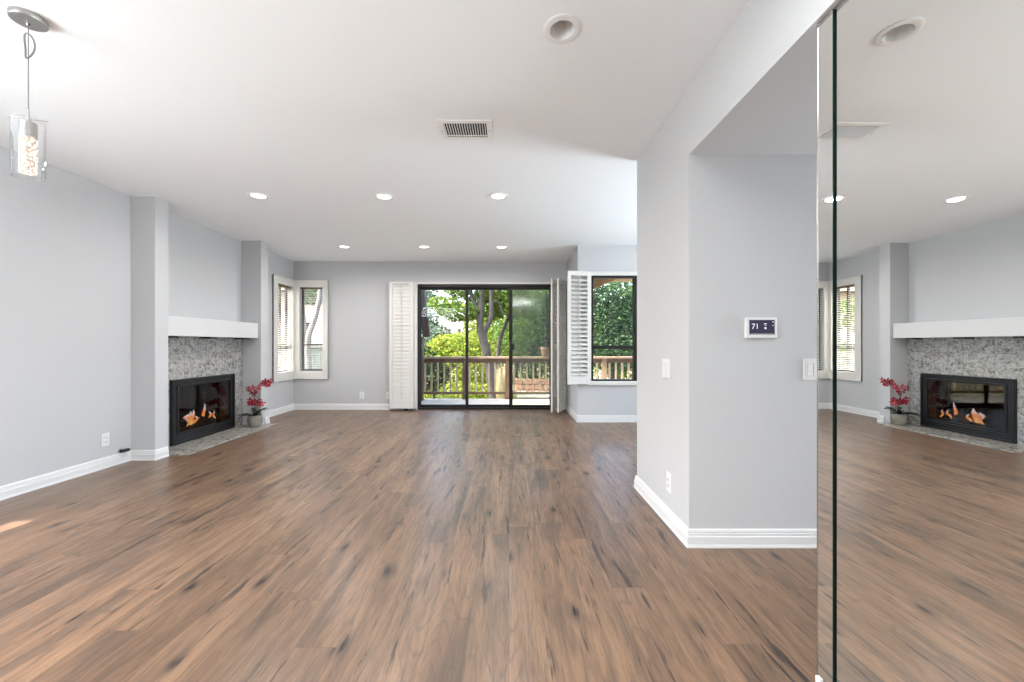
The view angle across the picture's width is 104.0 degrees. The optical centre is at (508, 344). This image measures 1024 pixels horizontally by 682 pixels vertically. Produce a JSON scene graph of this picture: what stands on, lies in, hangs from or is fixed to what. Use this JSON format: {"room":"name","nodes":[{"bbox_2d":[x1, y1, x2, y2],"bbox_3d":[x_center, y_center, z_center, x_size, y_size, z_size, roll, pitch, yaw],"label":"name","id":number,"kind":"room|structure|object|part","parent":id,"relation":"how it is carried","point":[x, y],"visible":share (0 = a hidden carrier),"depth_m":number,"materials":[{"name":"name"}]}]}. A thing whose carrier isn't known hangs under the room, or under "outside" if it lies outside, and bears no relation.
{"room":"living room","nodes":[
{"label":"living room","id":0,"kind":"room"},
{"bbox_2d":[0,145,130,485],"bbox_3d":[-3.520,-0.150,0.355,0.040,2.440,6.710,0,0,0],"label":"wall","id":1,"kind":"structure","parent":0,"point":[65,240],"depth_m":3.12,"materials":[{"name":"grey paint"}]},
{"bbox_2d":[0,446,168,500],"bbox_3d":[-3.380,1.023,0.419,0.240,0.094,6.838,0,0,0],"label":"baseboard","id":2,"kind":"structure","parent":1,"relation":"attached to","point":[14,489],"depth_m":3.23,"materials":[{"name":"white paint"}]},
{"bbox_2d":[101,432,109,446],"bbox_3d":[-3.495,0.825,3.465,0.010,0.116,0.072,0,0,0],"label":"wall outlet","id":3,"kind":"object","parent":1,"relation":"attached to","point":[105,437],"visible":1,"depth_m":3.46,"materials":[{"name":"white plastic"}]},
{"bbox_2d":[118,448,129,452],"bbox_3d":[-3.475,0.955,3.611,0.050,0.040,0.067,0,0,0],"label":"gas valve","id":4,"kind":"object","parent":1,"relation":"attached to","point":[120,450],"visible":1,"depth_m":3.59,"materials":[{"name":"black metal"}]},
{"bbox_2d":[131,197,167,449],"bbox_3d":[-3.410,-0.150,3.777,0.260,2.440,0.145,0,0,0],"label":"pilaster","id":5,"kind":"object","parent":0,"point":[149,215],"visible":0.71,"depth_m":3.71,"materials":[{"name":"grey paint"}]},
{"bbox_2d":[168,213,293,410],"bbox_3d":[-3.600,-0.150,1.790,0.120,2.440,9.820,0,0,0],"label":"wall","id":6,"kind":"structure","parent":0,"point":[204,263],"depth_m":4.78,"materials":[{"name":"grey paint"}]},
{"bbox_2d":[272,274,294,381],"bbox_3d":[-3.578,-0.245,6.268,0.134,1.620,0.575,0,0,0],"label":"window","id":7,"kind":"structure","parent":6,"relation":"in","point":[276,288],"depth_m":6.26,"materials":[{"name":"white paint"}]},
{"bbox_3d":[-3.558,-0.253,6.309,0.003,1.334,0.276,0,0,0],"label":"blind cord","id":8,"kind":"part","parent":7,"relation":"part of","materials":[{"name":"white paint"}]},
{"bbox_3d":[-3.630,-0.253,6.309,0.030,1.374,0.426,0,0,0],"label":"frame","id":9,"kind":"part","parent":7,"relation":"part of","materials":[{"name":"white wood"}]},
{"bbox_2d":[241,241,267,424],"bbox_3d":[-3.410,-0.150,5.365,0.260,2.440,0.150,0,0,0],"label":"wall","id":10,"kind":"structure","parent":0,"point":[254,254],"depth_m":5.29,"materials":[{"name":"grey paint"}]},
{"bbox_2d":[264,404,389,423],"bbox_3d":[-2.750,1.023,5.973,1.580,0.094,1.215,0,0,0],"label":"baseboard","id":11,"kind":"structure","parent":10,"relation":"attached to","point":[291,407],"depth_m":6.56,"materials":[{"name":"white paint"}]},
{"bbox_2d":[0,0,748,260],"bbox_3d":[0.530,-1.450,1.790,8.380,0.160,9.820,0,0,0],"label":"ceiling","id":12,"kind":"structure","parent":0,"point":[319,108],"depth_m":2.29,"materials":[{"name":"white paint"}]},
{"bbox_2d":[7,6,48,182],"bbox_3d":[-2.009,-1.032,1.672,0.113,0.675,0.113,0,0,19],"label":"pendant lamp","id":13,"kind":"object","parent":12,"relation":"hanging from","point":[27,130],"visible":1,"depth_m":1.66,"materials":[{"name":"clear glass"}]},
{"bbox_3d":[-2.009,-0.817,1.672,0.098,0.243,0.098,0,0,0],"label":"lamp shade","id":14,"kind":"part","parent":13,"relation":"part of","materials":[{"name":"clear glass"}]},
{"bbox_2d":[247,192,269,199],"bbox_3d":[-2.305,-1.366,3.680,0.180,0.008,0.180,0,0,0],"label":"recessed light","id":15,"kind":"object","parent":12,"relation":"in","point":[256,195],"visible":1,"depth_m":3.67,"materials":[{"name":"white plastic"}]},
{"bbox_2d":[338,245,350,247],"bbox_3d":[-2.300,-1.366,5.590,0.180,0.008,0.180,0,0,0],"label":"recessed light","id":16,"kind":"object","parent":12,"relation":"in","point":[340,246],"visible":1,"depth_m":5.57,"materials":[{"name":"white plastic"}]},
{"bbox_2d":[374,193,393,199],"bbox_3d":[-1.155,-1.366,3.700,0.180,0.008,0.180,0,0,0],"label":"recessed light","id":17,"kind":"object","parent":12,"relation":"in","point":[382,196],"visible":1,"depth_m":3.69,"materials":[{"name":"white"}]},
{"bbox_2d":[417,245,429,248],"bbox_3d":[-1.190,-1.366,5.600,0.180,0.008,0.180,0,0,0],"label":"recessed light","id":18,"kind":"object","parent":12,"relation":"in","point":[419,246],"visible":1,"depth_m":5.57,"materials":[{"name":"white plastic"}]},
{"bbox_2d":[436,120,492,139],"bbox_3d":[-0.275,-1.365,2.555,0.336,0.010,0.234,0,0,0],"label":"ceiling vent","id":19,"kind":"object","parent":12,"relation":"in","point":[449,129],"visible":1,"depth_m":2.55,"materials":[{"name":"white metal"}]},
{"bbox_2d":[489,192,507,199],"bbox_3d":[-0.097,-1.366,3.690,0.180,0.008,0.180,0,0,0],"label":"recessed light","id":20,"kind":"object","parent":12,"relation":"in","point":[498,195],"visible":1,"depth_m":3.69,"materials":[{"name":"white"}]},
{"bbox_2d":[495,245,507,248],"bbox_3d":[-0.105,-1.366,5.620,0.180,0.008,0.180,0,0,0],"label":"recessed light","id":21,"kind":"object","parent":12,"relation":"in","point":[500,246],"visible":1,"depth_m":5.62,"materials":[{"name":"white plastic"}]},
{"bbox_2d":[543,14,580,43],"bbox_3d":[0.230,-1.400,1.737,0.164,0.072,0.164,0,0,0],"label":"recessed light","id":22,"kind":"object","parent":12,"relation":"in","point":[561,28],"visible":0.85,"depth_m":1.77,"materials":[{"name":"white plastic"}]},
{"bbox_2d":[0,410,816,681],"bbox_3d":[0.530,1.130,1.790,8.380,0.120,9.820,0,0,0],"label":"floor","id":23,"kind":"structure","parent":0,"point":[311,545],"depth_m":1.89,"materials":[{"name":"brown wood"}]},
{"bbox_2d":[168,337,277,455],"bbox_3d":[-3.585,0.493,4.606,0.970,1.153,1.508,0,0,0],"label":"fireplace","id":24,"kind":"object","parent":23,"relation":"on","point":[205,376],"visible":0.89,"depth_m":4.57,"materials":[{"name":"stone"}]},
{"bbox_3d":[-3.505,0.714,4.625,0.030,0.687,0.960,0,0,0],"label":"steel frame","id":25,"kind":"part","parent":24,"relation":"part of","materials":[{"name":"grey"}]},
{"bbox_3d":[-3.506,0.699,4.630,0.020,0.533,0.824,0,0,0],"label":"glass door","id":26,"kind":"part","parent":24,"relation":"part of","materials":[{"name":"black glass"}]},
{"bbox_3d":[-3.506,0.696,4.630,0.005,0.487,0.780,0,0,0],"label":"glass","id":27,"kind":"part","parent":24,"relation":"part of","materials":[{"name":"black glass"}]},
{"bbox_2d":[168,316,257,338],"bbox_3d":[-3.429,-0.173,4.570,0.221,0.214,1.436,0,0,0],"label":"mantel shelf","id":28,"kind":"object","parent":24,"relation":"on","point":[178,327],"visible":0.79,"depth_m":4.45,"materials":[{"name":"white paint"}]},
{"bbox_2d":[238,377,272,426],"bbox_3d":[-3.271,0.742,5.162,0.391,0.631,0.277,0,0,-41],"label":"potted orchid","id":29,"kind":"object","parent":24,"relation":"on","point":[255,419],"visible":1,"depth_m":5.14,"materials":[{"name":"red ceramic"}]},
{"bbox_3d":[-3.285,0.985,5.175,0.178,0.146,0.178,0,0,0],"label":"pot","id":30,"kind":"part","parent":29,"relation":"part of","materials":[{"name":"grey ceramic"}]},
{"bbox_2d":[389,282,416,410],"bbox_3d":[-1.718,0.026,6.484,0.435,2.083,0.088,0,0,0],"label":"shutter","id":31,"kind":"object","parent":23,"relation":"on","point":[402,295],"visible":1,"depth_m":6.47,"materials":[{"name":"white paint"}]},
{"bbox_3d":[-1.702,0.010,6.515,0.405,2.050,0.026,0,0,0],"label":"shutter panel","id":32,"kind":"part","parent":31,"relation":"part of","materials":[{"name":"white paint"}]},
{"bbox_2d":[294,261,566,409],"bbox_3d":[-1.232,-0.150,6.640,4.615,2.440,0.120,0,0,0],"label":"wall","id":33,"kind":"structure","parent":0,"point":[358,291],"depth_m":6.58,"materials":[{"name":"grey paint"}]},
{"bbox_2d":[295,280,327,378],"bbox_3d":[-3.243,-0.245,6.618,0.545,1.620,0.134,0,0,0],"label":"window","id":34,"kind":"structure","parent":33,"relation":"in","point":[322,373],"depth_m":6.56,"materials":[{"name":"white paint"}]},
{"bbox_3d":[-3.250,-0.925,6.618,0.374,0.026,0.040,0,0,0],"label":"blind head rail","id":35,"kind":"part","parent":34,"relation":"part of","materials":[{"name":"brown"}]},
{"bbox_3d":[-3.250,-0.253,6.670,0.380,1.374,0.030,0,0,0],"label":"frame","id":36,"kind":"part","parent":34,"relation":"part of","materials":[{"name":"brown metal"}]},
{"bbox_2d":[418,284,550,409],"bbox_3d":[-0.397,0.040,6.606,2.206,2.060,0.148,0,0,0],"label":"door","id":37,"kind":"structure","parent":33,"relation":"in","point":[466,287],"depth_m":6.59,"materials":[{"name":"brown metal"}]},
{"bbox_3d":[-1.072,0.048,6.647,0.794,1.971,0.030,0,0,0],"label":"fixed sash","id":38,"kind":"part","parent":37,"relation":"part of","materials":[{"name":"clear glass"}]},
{"bbox_3d":[-0.331,0.048,6.645,0.782,1.971,0.030,0,0,0],"label":"sash","id":39,"kind":"part","parent":37,"relation":"part of","materials":[{"name":"clear glass"}]},
{"bbox_3d":[0.043,0.020,6.562,0.083,0.180,0.060,0,0,0],"label":"handle","id":40,"kind":"part","parent":37,"relation":"part of","materials":[{"name":"black metal"}]},
{"bbox_3d":[0.344,0.048,6.607,0.687,1.971,0.030,0,0,0],"label":"sliding sash","id":41,"kind":"part","parent":37,"relation":"part of","materials":[{"name":"clear glass"}]},
{"bbox_3d":[0.362,0.048,6.606,0.614,1.901,0.005,0,0,0],"label":"pane","id":42,"kind":"part","parent":37,"relation":"part of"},
{"bbox_2d":[416,282,553,409],"bbox_3d":[-0.391,0.024,6.565,2.274,2.092,0.030,0,0,0],"label":"trim","id":43,"kind":"structure","parent":33,"relation":"attached to","point":[417,282],"depth_m":6.55,"materials":[{"name":"white paint"}]},
{"bbox_2d":[567,245,636,414],"bbox_3d":[2.775,-0.150,6.050,3.650,2.440,1.060,0,0,0],"label":"wall","id":44,"kind":"structure","parent":0,"point":[583,399],"depth_m":5.52,"materials":[{"name":"grey paint"}]},
{"bbox_2d":[551,278,566,412],"bbox_3d":[0.788,0.013,6.296,0.177,2.055,0.420,0,0,18],"label":"shutter","id":45,"kind":"object","parent":44,"relation":"attached to","point":[558,344],"visible":1,"depth_m":6.27,"materials":[{"name":"white paint"}]},
{"bbox_3d":[0.714,0.013,6.312,0.026,2.055,0.395,0,0,18],"label":"shutter panel","id":46,"kind":"part","parent":45,"relation":"part of","materials":[{"name":"white paint"}]},
{"bbox_3d":[0.837,0.013,6.293,0.026,2.055,0.397,0,0,27],"label":"shutter panel","id":47,"kind":"part","parent":45,"relation":"part of","materials":[{"name":"white paint"}]},
{"bbox_2d":[567,271,590,384],"bbox_3d":[0.952,-0.228,5.443,0.332,1.535,0.100,0,0,-11],"label":"window shutter","id":48,"kind":"object","parent":44,"relation":"attached to","point":[574,377],"visible":1,"depth_m":5.42,"materials":[{"name":"white paint"}]},
{"bbox_3d":[0.955,-0.258,5.398,0.012,1.335,0.010,0,0,-10],"label":"tilt rod","id":49,"kind":"part","parent":48,"relation":"part of","materials":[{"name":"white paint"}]},
{"bbox_2d":[556,405,636,421],"bbox_3d":[2.680,1.023,6.040,3.840,0.094,1.080,0,0,0],"label":"baseboard","id":50,"kind":"structure","parent":44,"relation":"attached to","point":[578,418],"depth_m":5.51,"materials":[{"name":"white paint"}]},
{"bbox_2d":[587,271,636,384],"bbox_3d":[1.461,-0.223,5.545,0.778,1.564,0.130,0,0,0],"label":"window","id":51,"kind":"structure","parent":44,"relation":"in","point":[632,275],"depth_m":5.53,"materials":[{"name":"brown metal"}]},
{"bbox_3d":[1.461,0.531,5.505,0.778,0.055,0.050,0,0,0],"label":"sill","id":52,"kind":"part","parent":51,"relation":"part of","materials":[{"name":"white paint"}]},
{"bbox_3d":[1.461,-0.251,5.510,0.758,1.509,0.020,0,0,0],"label":"casing","id":53,"kind":"part","parent":51,"relation":"part of","materials":[{"name":"white paint"}]},
{"bbox_2d":[593,279,631,288],"bbox_3d":[3.100,-1.080,6.630,4.200,0.500,1.980,0,0,0],"label":"roof eave","id":54,"kind":"object","parent":44,"relation":"attached to","point":[597,283],"visible":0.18,"depth_m":7.30},
{"bbox_2d":[637,87,816,528],"bbox_3d":[2.777,-0.150,2.553,3.645,2.440,0.865,0,0,0],"label":"wall partition","id":55,"kind":"structure","parent":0,"point":[723,240],"depth_m":2.12,"materials":[{"name":"grey paint"}]},
{"bbox_2d":[662,359,669,378],"bbox_3d":[0.950,0.145,2.425,0.011,0.116,0.116,0,0,0],"label":"light switch","id":56,"kind":"object","parent":55,"relation":"attached to","point":[665,362],"visible":1,"depth_m":2.41,"materials":[{"name":"white plastic"}]},
{"bbox_2d":[666,471,671,493],"bbox_3d":[0.950,0.820,2.380,0.010,0.116,0.072,0,0,0],"label":"wall outlet","id":57,"kind":"object","parent":55,"relation":"attached to","point":[668,475],"visible":1,"depth_m":2.37,"materials":[{"name":"white plastic"}]},
{"bbox_2d":[633,475,816,547],"bbox_3d":[2.768,1.023,2.553,3.665,0.094,0.905,0,0,0],"label":"baseboard","id":58,"kind":"structure","parent":55,"relation":"attached to","point":[691,538],"depth_m":2.11,"materials":[{"name":"white paint"}]},
{"bbox_2d":[744,317,776,337],"bbox_3d":[1.327,-0.088,2.108,0.164,0.110,0.023,0,0,0],"label":"thermostat","id":59,"kind":"object","parent":55,"relation":"attached to","point":[754,327],"visible":1,"depth_m":2.10,"materials":[{"name":"white plastic"}]},
{"bbox_2d":[803,359,816,380],"bbox_3d":[1.594,0.133,2.112,0.072,0.116,0.015,0,0,0],"label":"light switch","id":60,"kind":"object","parent":55,"relation":"attached to","point":[809,365],"visible":0.99,"depth_m":2.11,"materials":[{"name":"white plastic"}]},
{"bbox_2d":[689,0,843,153],"bbox_3d":[2.777,-1.189,-0.440,3.645,0.362,5.120,0,0,0],"label":"soffit","id":61,"kind":"object","parent":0,"point":[756,92],"depth_m":1.69,"materials":[{"name":"grey paint"}]},
{"bbox_3d":[1.070,0.031,-0.872,0.120,2.078,4.255,0,0,0],"label":"wall","id":62,"kind":"structure","parent":0,"visible":0},
{"bbox_2d":[815,9,836,681],"bbox_3d":[0.977,0.031,1.229,0.026,2.070,0.062,0,0,-1],"label":"mirror panel","id":63,"kind":"object","parent":62,"relation":"attached to","point":[827,28],"visible":1,"depth_m":1.22,"materials":[{"name":"grey metal"}]},
{"bbox_3d":[0.972,0.030,1.228,0.004,2.068,0.056,0,0,-1],"label":"glass","id":64,"kind":"part","parent":63,"relation":"part of","materials":[{"name":"mirror"}]},
{"bbox_2d":[837,0,1023,681],"bbox_3d":[1.006,0.031,-0.730,0.018,2.066,3.840,0,0,-1],"label":"mirror panel","id":65,"kind":"object","parent":62,"relation":"attached to","point":[930,93],"visible":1,"depth_m":0.92,"materials":[{"name":"grey metal"}]},
{"label":"outside","id":66,"kind":"structure","parent":0,"visible":0},
{"bbox_2d":[421,399,548,404],"bbox_3d":[1.690,1.167,7.430,7.620,0.125,1.460,0,0,0],"label":"deck","id":67,"kind":"object","parent":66,"point":[425,401],"depth_m":7.75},
{"bbox_2d":[421,290,430,400],"bbox_3d":[-1.715,-0.217,7.925,0.309,2.643,0.150,0,0,0],"label":"screen","id":68,"kind":"object","parent":67,"relation":"on","point":[425,326],"visible":0.46,"depth_m":7.88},
{"bbox_3d":[-1.780,0.477,7.925,0.160,1.254,0.150,0,0,0],"label":"post","id":69,"kind":"part","parent":68,"relation":"part of","materials":[{"name":"grey metal"}]},
{"bbox_2d":[424,357,631,398],"bbox_3d":[1.690,0.674,8.080,7.420,0.859,0.140,0,0,0],"label":"balcony railing","id":70,"kind":"object","parent":67,"relation":"on","point":[603,360],"visible":0.37,"depth_m":8.06,"materials":[{"name":"brown wood"}]},
{"bbox_3d":[-0.895,0.695,8.080,0.090,0.818,0.090,0,0,0],"label":"post","id":71,"kind":"part","parent":70,"relation":"part of","materials":[{"name":"brown wood"}]},
{"bbox_3d":[1.690,0.980,8.080,7.420,0.050,0.040,0,0,0],"label":"rail","id":72,"kind":"part","parent":70,"relation":"part of","materials":[{"name":"brown wood"}]},
{"bbox_3d":[-0.030,0.695,8.080,0.090,0.818,0.090,0,0,0],"label":"post","id":73,"kind":"part","parent":70,"relation":"part of","materials":[{"name":"brown wood"}]},
{"bbox_3d":[1.690,0.328,8.080,7.420,0.084,0.040,0,0,0],"label":"rail","id":74,"kind":"part","parent":70,"relation":"part of","materials":[{"name":"brown wood"}]},
{"bbox_3d":[1.690,0.265,8.080,7.420,0.040,0.140,0,0,0],"label":"cap rail","id":75,"kind":"part","parent":70,"relation":"part of","materials":[{"name":"brown wood"}]},
{"bbox_2d":[539,292,548,356],"bbox_3d":[0.745,-0.414,8.086,0.295,1.315,0.295,0,0,0],"label":"potted plant","id":76,"kind":"object","parent":70,"relation":"on","point":[544,317],"visible":0.83,"depth_m":8.02,"materials":[{"name":"green plant"}]},
{"bbox_3d":[0.747,0.149,8.080,0.236,0.189,0.236,0,0,0],"label":"pot","id":77,"kind":"part","parent":76,"relation":"part of","materials":[{"name":"brown ceramic"}]},
{"bbox_3d":[1.920,0.695,8.080,0.090,0.818,0.090,0,0,0],"label":"post","id":78,"kind":"part","parent":70,"relation":"part of","materials":[{"name":"brown wood"}]},
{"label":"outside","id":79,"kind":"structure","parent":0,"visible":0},
{"bbox_2d":[424,355,631,398],"bbox_3d":[0.000,2.495,38.000,120.000,0.350,104.000,0,0,0],"label":"ground","id":80,"kind":"structure","parent":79,"point":[599,374],"depth_m":29.00,"materials":[{"name":"green plant"}]},
{"bbox_2d":[281,337,284,363],"bbox_3d":[-6.384,0.528,8.094,2.643,3.584,4.806,0,0,0],"label":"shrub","id":81,"kind":"object","parent":80,"relation":"on","point":[282,356],"visible":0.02,"depth_m":9.30,"materials":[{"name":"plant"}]},
{"bbox_2d":[281,287,321,345],"bbox_3d":[-9.100,-0.605,17.000,8.600,5.850,5.000,0,0,0],"label":"house","id":82,"kind":"structure","parent":80,"relation":"on","point":[308,310],"depth_m":15.00,"materials":[{"name":"white paint"}]},
{"bbox_2d":[281,346,321,369],"bbox_3d":[-7.293,1.180,5.730,9.415,2.280,9.460,0,0,0],"label":"fence","id":83,"kind":"object","parent":80,"relation":"on","point":[313,359],"visible":0.02,"depth_m":10.40,"materials":[{"name":"white wood"}]},
{"bbox_2d":[304,291,321,368],"bbox_3d":[-4.642,-0.213,9.259,1.938,3.832,1.338,0,0,0],"label":"tree","id":84,"kind":"object","parent":80,"relation":"on","point":[318,295],"visible":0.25,"depth_m":8.97,"materials":[{"name":"grey plant"}]},
{"bbox_2d":[424,345,449,398],"bbox_3d":[-1.900,0.881,9.449,1.044,1.786,0.802,0,0,39],"label":"shrub","id":85,"kind":"object","parent":80,"relation":"on","point":[434,365],"visible":0.41,"depth_m":9.32,"materials":[{"name":"green plant"}]},
{"bbox_2d":[421,290,452,376],"bbox_3d":[-3.529,-0.217,16.434,2.472,5.080,2.621,0,0,0],"label":"tree","id":86,"kind":"object","parent":80,"relation":"on","point":[435,328],"visible":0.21,"depth_m":16.70,"materials":[{"name":"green plant"}]},
{"bbox_2d":[424,332,496,398],"bbox_3d":[-1.595,0.941,12.467,2.728,2.759,3.276,0,0,0],"label":"shrub","id":87,"kind":"object","parent":80,"relation":"on","point":[441,347],"visible":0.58,"depth_m":12.50,"materials":[{"name":"green plant"}]},
{"bbox_2d":[427,290,536,398],"bbox_3d":[-0.646,-0.283,11.217,3.238,5.028,2.842,0,0,0],"label":"tree","id":88,"kind":"object","parent":80,"relation":"on","point":[496,301],"visible":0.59,"depth_m":10.94,"materials":[{"name":"green plant"}]},
{"bbox_2d":[458,304,526,398],"bbox_3d":[-0.722,0.149,13.586,2.471,4.341,4.195,0,0,7],"label":"shrub","id":89,"kind":"object","parent":80,"relation":"on","point":[473,332],"visible":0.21,"depth_m":14.58,"materials":[{"name":"green plant"}]},
{"bbox_2d":[496,366,504,398],"bbox_3d":[-0.120,1.396,9.999,0.508,1.848,0.508,0,0,0],"label":"ornamental grass","id":90,"kind":"object","parent":80,"relation":"on","point":[500,396],"depth_m":9.86,"materials":[{"name":"plant"}]},
{"bbox_2d":[490,290,548,384],"bbox_3d":[0.342,0.200,12.898,1.977,4.640,2.473,0,0,0],"label":"tree","id":91,"kind":"object","parent":80,"relation":"on","point":[501,332],"visible":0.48,"depth_m":13.09,"materials":[{"name":"green plant"}]},
{"bbox_2d":[501,290,548,388],"bbox_3d":[1.215,-0.605,16.143,2.778,5.850,4.006,0,0,44],"label":"tree","id":92,"kind":"object","parent":80,"relation":"on","point":[532,352],"visible":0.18,"depth_m":15.44,"materials":[{"name":"green plant"}]},
{"bbox_2d":[425,284,631,380],"bbox_3d":[1.298,-0.807,24.523,13.758,6.255,4.206,0,0,0],"label":"tree","id":93,"kind":"object","parent":80,"relation":"on","point":[458,330],"visible":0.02,"depth_m":23.93,"materials":[{"name":"green plant"}]},
{"bbox_2d":[516,379,548,398],"bbox_3d":[1.455,1.688,11.900,2.511,1.265,0.800,0,0,0],"label":"wall","id":94,"kind":"structure","parent":80,"relation":"on","point":[523,381],"depth_m":12.00,"materials":[{"name":"brick"}]},
{"bbox_2d":[593,282,631,378],"bbox_3d":[3.422,-0.006,13.108,3.152,4.652,2.720,0,0,0],"label":"tree","id":95,"kind":"object","parent":80,"relation":"on","point":[614,315],"visible":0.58,"depth_m":12.54,"materials":[{"name":"green plant"}]},
{"bbox_2d":[593,282,631,378],"bbox_3d":[3.958,-0.596,16.613,4.332,5.832,4.556,0,0,0],"label":"tree","id":96,"kind":"object","parent":80,"relation":"on","point":[625,374],"visible":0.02,"depth_m":15.08,"materials":[{"name":"green plant"}]}
]}

